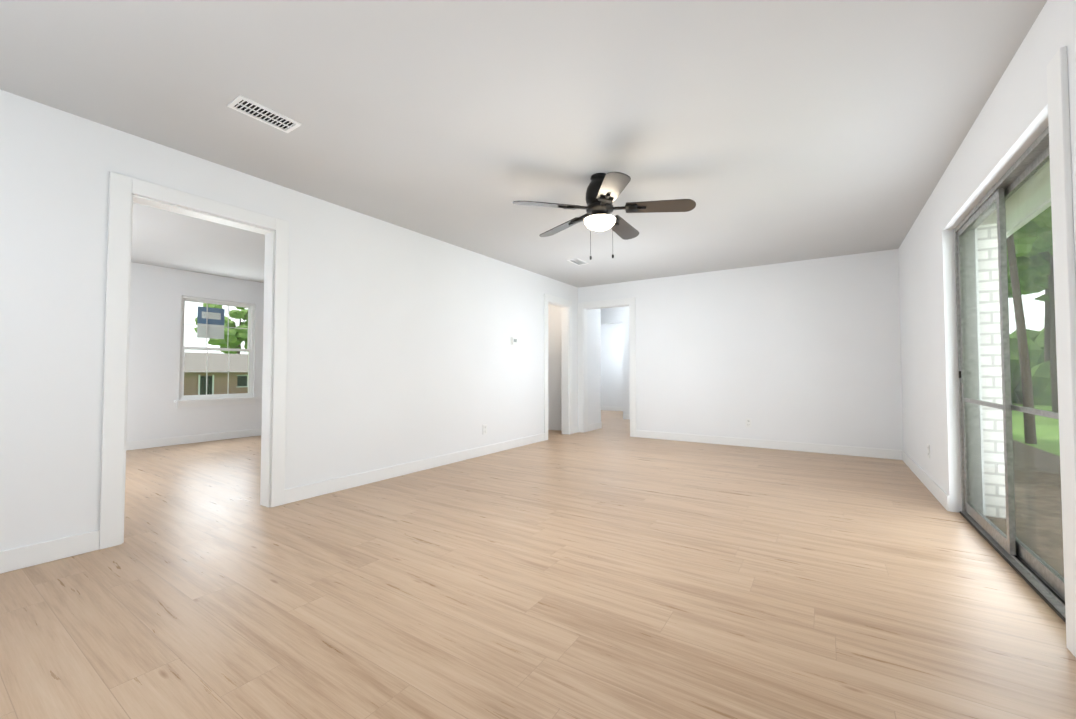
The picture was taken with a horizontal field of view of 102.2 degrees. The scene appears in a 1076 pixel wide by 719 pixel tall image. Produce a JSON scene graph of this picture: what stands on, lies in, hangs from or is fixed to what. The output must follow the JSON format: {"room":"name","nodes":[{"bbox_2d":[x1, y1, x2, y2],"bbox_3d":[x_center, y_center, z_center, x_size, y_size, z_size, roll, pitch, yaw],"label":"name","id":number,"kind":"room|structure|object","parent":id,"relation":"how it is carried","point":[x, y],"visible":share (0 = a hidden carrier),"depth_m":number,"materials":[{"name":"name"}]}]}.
{"room":"empty living room","nodes":[
{"label":"empty living room","id":0,"kind":"room"},
{"bbox_2d":[126,262,263,441],"bbox_3d":[-5.079,-0.036,6.069,0.130,2.440,6.260,-1,-2,33],"label":"wall","id":1,"kind":"structure","parent":0,"point":[157,293],"depth_m":5.96,"materials":[{"name":"white paint"}]},
{"bbox_2d":[175,296,258,407],"bbox_3d":[-4.773,-0.103,6.486,0.167,1.568,1.050,-1,-2,33],"label":"double-hung window","id":2,"kind":"structure","parent":1,"relation":"in","point":[210,322],"depth_m":6.48,"materials":[{"name":"white"}]},
{"bbox_2d":[0,89,577,550],"bbox_3d":[-1.363,-0.086,4.348,0.130,2.440,7.480,-1,-2,33],"label":"wall","id":3,"kind":"structure","parent":0,"point":[402,349],"depth_m":3.44,"materials":[{"name":"white paint"}]},
{"bbox_2d":[99,172,288,549],"bbox_3d":[-2.277,0.006,2.959,0.166,2.175,1.011,-1,-2,33],"label":"door frame","id":4,"kind":"structure","parent":3,"relation":"attached to","point":[123,189],"depth_m":2.67,"materials":[{"name":"white wood"}]},
{"bbox_2d":[0,406,949,573],"bbox_3d":[-0.120,1.125,5.938,8.255,0.110,11.300,-1,-2,33],"label":"baseboard","id":5,"kind":"structure","parent":3,"relation":"attached to","point":[13,559],"depth_m":4.62,"materials":[{"name":"white wood"}]},
{"bbox_2d":[483,424,486,433],"bbox_3d":[-0.647,0.851,5.282,0.010,0.115,0.072,-1,-2,33],"label":"electrical outlet","id":6,"kind":"object","parent":3,"relation":"attached to","point":[484,429],"visible":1,"depth_m":5.28,"materials":[{"name":"white plastic"}]},
{"bbox_2d":[511,337,517,345],"bbox_3d":[-0.315,-0.244,5.800,0.028,0.110,0.130,-1,-2,33],"label":"thermostat","id":7,"kind":"object","parent":3,"relation":"attached to","point":[514,340],"visible":1,"depth_m":5.78,"materials":[{"name":"white plastic"}]},
{"bbox_2d":[544,294,572,439],"bbox_3d":[0.272,0.118,6.805,0.148,2.175,0.840,-1,-2,33],"label":"door frame","id":8,"kind":"structure","parent":3,"relation":"attached to","point":[566,372],"depth_m":7.04,"materials":[{"name":"white wood"}]},
{"bbox_2d":[0,0,1046,287],"bbox_3d":[-0.049,-1.320,5.962,8.685,0.120,11.560,-1,-2,33],"label":"ceiling","id":9,"kind":"structure","parent":0,"point":[762,132],"depth_m":2.34,"materials":[{"name":"white paint"}]},
{"bbox_2d":[227,95,301,132],"bbox_3d":[-1.517,-1.358,2.417,0.155,0.011,0.315,-1,-2,33],"label":"ceiling vent","id":10,"kind":"object","parent":9,"relation":"in","point":[256,111],"visible":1,"depth_m":2.40,"materials":[{"name":"white metal"}]},
{"bbox_2d":[567,258,588,264],"bbox_3d":[0.517,-1.265,5.625,0.155,0.011,0.315,-1,-2,33],"label":"ceiling vent","id":11,"kind":"object","parent":9,"relation":"in","point":[576,261],"visible":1,"depth_m":5.60,"materials":[{"name":"white metal"}]},
{"bbox_2d":[513,172,695,259],"bbox_3d":[0.484,-1.034,3.223,1.271,0.611,1.218,-1,-2,33],"label":"ceiling fan","id":12,"kind":"object","parent":9,"relation":"hanging from","point":[604,191],"visible":0.98,"depth_m":3.09,"materials":[{"name":"black metal"}]},
{"bbox_2d":[0,410,1075,718],"bbox_3d":[-0.133,1.240,5.943,8.485,0.120,11.560,-1,-2,33],"label":"floor","id":13,"kind":"structure","parent":0,"point":[610,568],"depth_m":1.92,"materials":[{"name":"brown wood"}]},
{"bbox_2d":[587,309,598,424],"bbox_3d":[0.884,0.008,7.579,0.130,2.440,0.390,-1,-2,33],"label":"wall","id":14,"kind":"structure","parent":0,"point":[593,314],"depth_m":7.58,"materials":[{"name":"white paint"}]},
{"bbox_2d":[599,309,602,421],"bbox_3d":[0.336,0.028,8.270,1.805,2.440,0.160,-1,-2,33],"label":"wall","id":15,"kind":"structure","parent":0,"point":[600,310],"depth_m":7.85,"materials":[{"name":"white paint"}]},
{"bbox_2d":[603,306,629,413],"bbox_3d":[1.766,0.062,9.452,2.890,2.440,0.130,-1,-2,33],"label":"wall","id":16,"kind":"structure","parent":0,"point":[608,372],"depth_m":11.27,"materials":[{"name":"white paint"}]},
{"bbox_2d":[548,249,902,449],"bbox_3d":[2.237,-0.027,6.375,5.365,2.440,0.130,-1,-2,33],"label":"wall","id":17,"kind":"structure","parent":0,"point":[805,351],"depth_m":5.74,"materials":[{"name":"white paint"}]},
{"bbox_2d":[578,297,635,436],"bbox_3d":[1.139,0.126,7.095,1.015,2.175,0.166,-1,-2,33],"label":"door frame","id":18,"kind":"structure","parent":17,"relation":"attached to","point":[583,307],"depth_m":7.22,"materials":[{"name":"white wood"}]},
{"bbox_2d":[745,419,750,426],"bbox_3d":[2.845,0.858,5.866,0.072,0.115,0.010,-1,-2,33],"label":"electrical outlet","id":19,"kind":"object","parent":17,"relation":"attached to","point":[748,422],"visible":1,"depth_m":5.86,"materials":[{"name":"white plastic"}]},
{"bbox_2d":[898,0,1075,515],"bbox_3d":[2.243,-0.158,1.892,0.185,2.440,7.350,-1,-2,33],"label":"wall","id":20,"kind":"structure","parent":0,"point":[1010,125],"depth_m":3.14,"materials":[{"name":"white paint"}]},
{"bbox_2d":[927,444,929,457],"bbox_3d":[3.357,0.786,3.729,0.010,0.115,0.072,-1,-2,33],"label":"electrical outlet","id":21,"kind":"object","parent":20,"relation":"attached to","point":[928,447],"visible":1,"depth_m":3.72,"materials":[{"name":"white plastic"}]},
{"bbox_2d":[954,126,1065,622],"bbox_3d":[2.553,0.052,2.329,0.114,2.047,1.864,-1,-2,33],"label":"door","id":22,"kind":"structure","parent":20,"relation":"in","point":[1044,580],"depth_m":2.38,"materials":[{"name":"glass"}]},
{"bbox_2d":[977,160,1049,517],"bbox_3d":[2.368,-0.160,1.810,0.115,2.440,7.350,-1,-2,33],"label":"brick wall","id":23,"kind":"structure","parent":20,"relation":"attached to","point":[994,352],"depth_m":3.03,"materials":[{"name":"white brick"}]},
{"bbox_2d":[1006,181,1050,237],"bbox_3d":[2.624,-1.323,1.741,0.425,0.200,7.600,-1,-2,33],"label":"soffit","id":24,"kind":"structure","parent":23,"relation":"attached to","point":[1035,207],"depth_m":3.45,"materials":[{"name":"white"}]},
{"bbox_2d":[1046,46,1075,656],"bbox_3d":[1.909,-0.032,1.567,0.018,2.170,0.115,-1,-2,33],"label":"trim","id":25,"kind":"structure","parent":20,"relation":"attached to","point":[1061,198],"depth_m":1.56,"materials":[{"name":"white wood"}]},
{"label":"outside","id":26,"kind":"structure","parent":0,"visible":0},
{"bbox_2d":[1012,403,1059,455],"bbox_3d":[-1.382,2.921,24.877,150.000,2.020,120.000,-1,-2,33],"label":"lawn","id":27,"kind":"structure","parent":26,"point":[1040,433],"depth_m":8.68,"materials":[{"name":"green plant"}]},
{"bbox_2d":[184,352,247,394],"bbox_3d":[-37.007,1.684,50.824,9.200,4.800,37.200,-1,-2,33],"label":"house","id":28,"kind":"structure","parent":27,"relation":"on","point":[192,364],"depth_m":47.48,"materials":[{"name":"grey"}]},
{"bbox_2d":[194,303,247,353],"bbox_3d":[-42.635,-2.906,61.908,11.475,14.620,11.100,-1,-2,33],"label":"street tree","id":29,"kind":"object","parent":27,"relation":"on","point":[233,335],"depth_m":59.67,"materials":[{"name":"green plant"}]},
{"bbox_2d":[986,440,1063,577],"bbox_3d":[4.904,1.294,3.995,1.665,0.020,12.000,-1,-2,33],"label":"patio","id":30,"kind":"structure","parent":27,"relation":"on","point":[1018,455],"depth_m":3.80,"materials":[{"name":"grey concrete"}]},
{"bbox_2d":[1009,328,1043,368],"bbox_3d":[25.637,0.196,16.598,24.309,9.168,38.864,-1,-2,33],"label":"tree","id":31,"kind":"object","parent":27,"relation":"on","point":[1035,335],"depth_m":28.50,"materials":[{"name":"green plant"}]},
{"bbox_2d":[1008,279,1046,294],"bbox_3d":[24.603,-5.075,24.386,8.090,14.136,8.622,-1,-2,33],"label":"tree","id":32,"kind":"object","parent":27,"relation":"on","point":[1041,288],"depth_m":22.88,"materials":[{"name":"green plant"}]},
{"bbox_2d":[1007,256,1049,285],"bbox_3d":[19.780,-4.480,18.824,6.883,12.624,8.109,-1,-2,33],"label":"tree","id":33,"kind":"object","parent":27,"relation":"on","point":[1024,272],"depth_m":17.86,"materials":[{"name":"green plant"}]},
{"bbox_2d":[1006,207,1051,443],"bbox_3d":[8.039,-2.362,7.680,3.322,7.742,3.595,-1,-2,33],"label":"tree","id":34,"kind":"object","parent":27,"relation":"on","point":[1019,301],"depth_m":7.31,"materials":[{"name":"plant"}]},
{"bbox_2d":[1008,289,1049,361],"bbox_3d":[30.220,-5.064,25.724,8.760,14.193,9.047,-1,-2,33],"label":"tree","id":35,"kind":"object","parent":27,"relation":"on","point":[1046,323],"depth_m":25.68,"materials":[{"name":"plant"}]},
{"bbox_2d":[1010,338,1051,405],"bbox_3d":[19.268,0.986,16.166,11.718,3.903,3.582,-1,-2,33],"label":"tree","id":36,"kind":"object","parent":27,"relation":"on","point":[1038,379],"depth_m":15.63,"materials":[{"name":"green plant"}]},
{"bbox_2d":[1025,250,1038,257],"bbox_3d":[15.686,-3.963,15.408,6.257,11.393,6.595,-1,-2,33],"label":"tree","id":37,"kind":"object","parent":27,"relation":"on","point":[1035,253],"depth_m":14.43,"materials":[{"name":"green plant"}]},
{"bbox_2d":[1019,221,1052,255],"bbox_3d":[10.659,-2.852,8.386,4.380,8.764,3.968,-1,-2,33],"label":"tree","id":38,"kind":"object","parent":27,"relation":"on","point":[1043,245],"depth_m":8.72,"materials":[{"name":"green plant"}]},
{"bbox_2d":[1034,275,1049,300],"bbox_3d":[23.669,-4.273,20.588,8.403,12.314,7.942,-1,-2,33],"label":"tree","id":39,"kind":"object","parent":27,"relation":"on","point":[1043,280],"depth_m":21.49,"materials":[{"name":"green plant"}]},
{"bbox_2d":[1027,252,1057,412],"bbox_3d":[13.902,-3.451,11.600,5.283,10.147,5.412,-1,-2,33],"label":"tree","id":40,"kind":"object","parent":27,"relation":"on","point":[1042,259],"depth_m":11.76,"materials":[{"name":"plant"}]}
]}

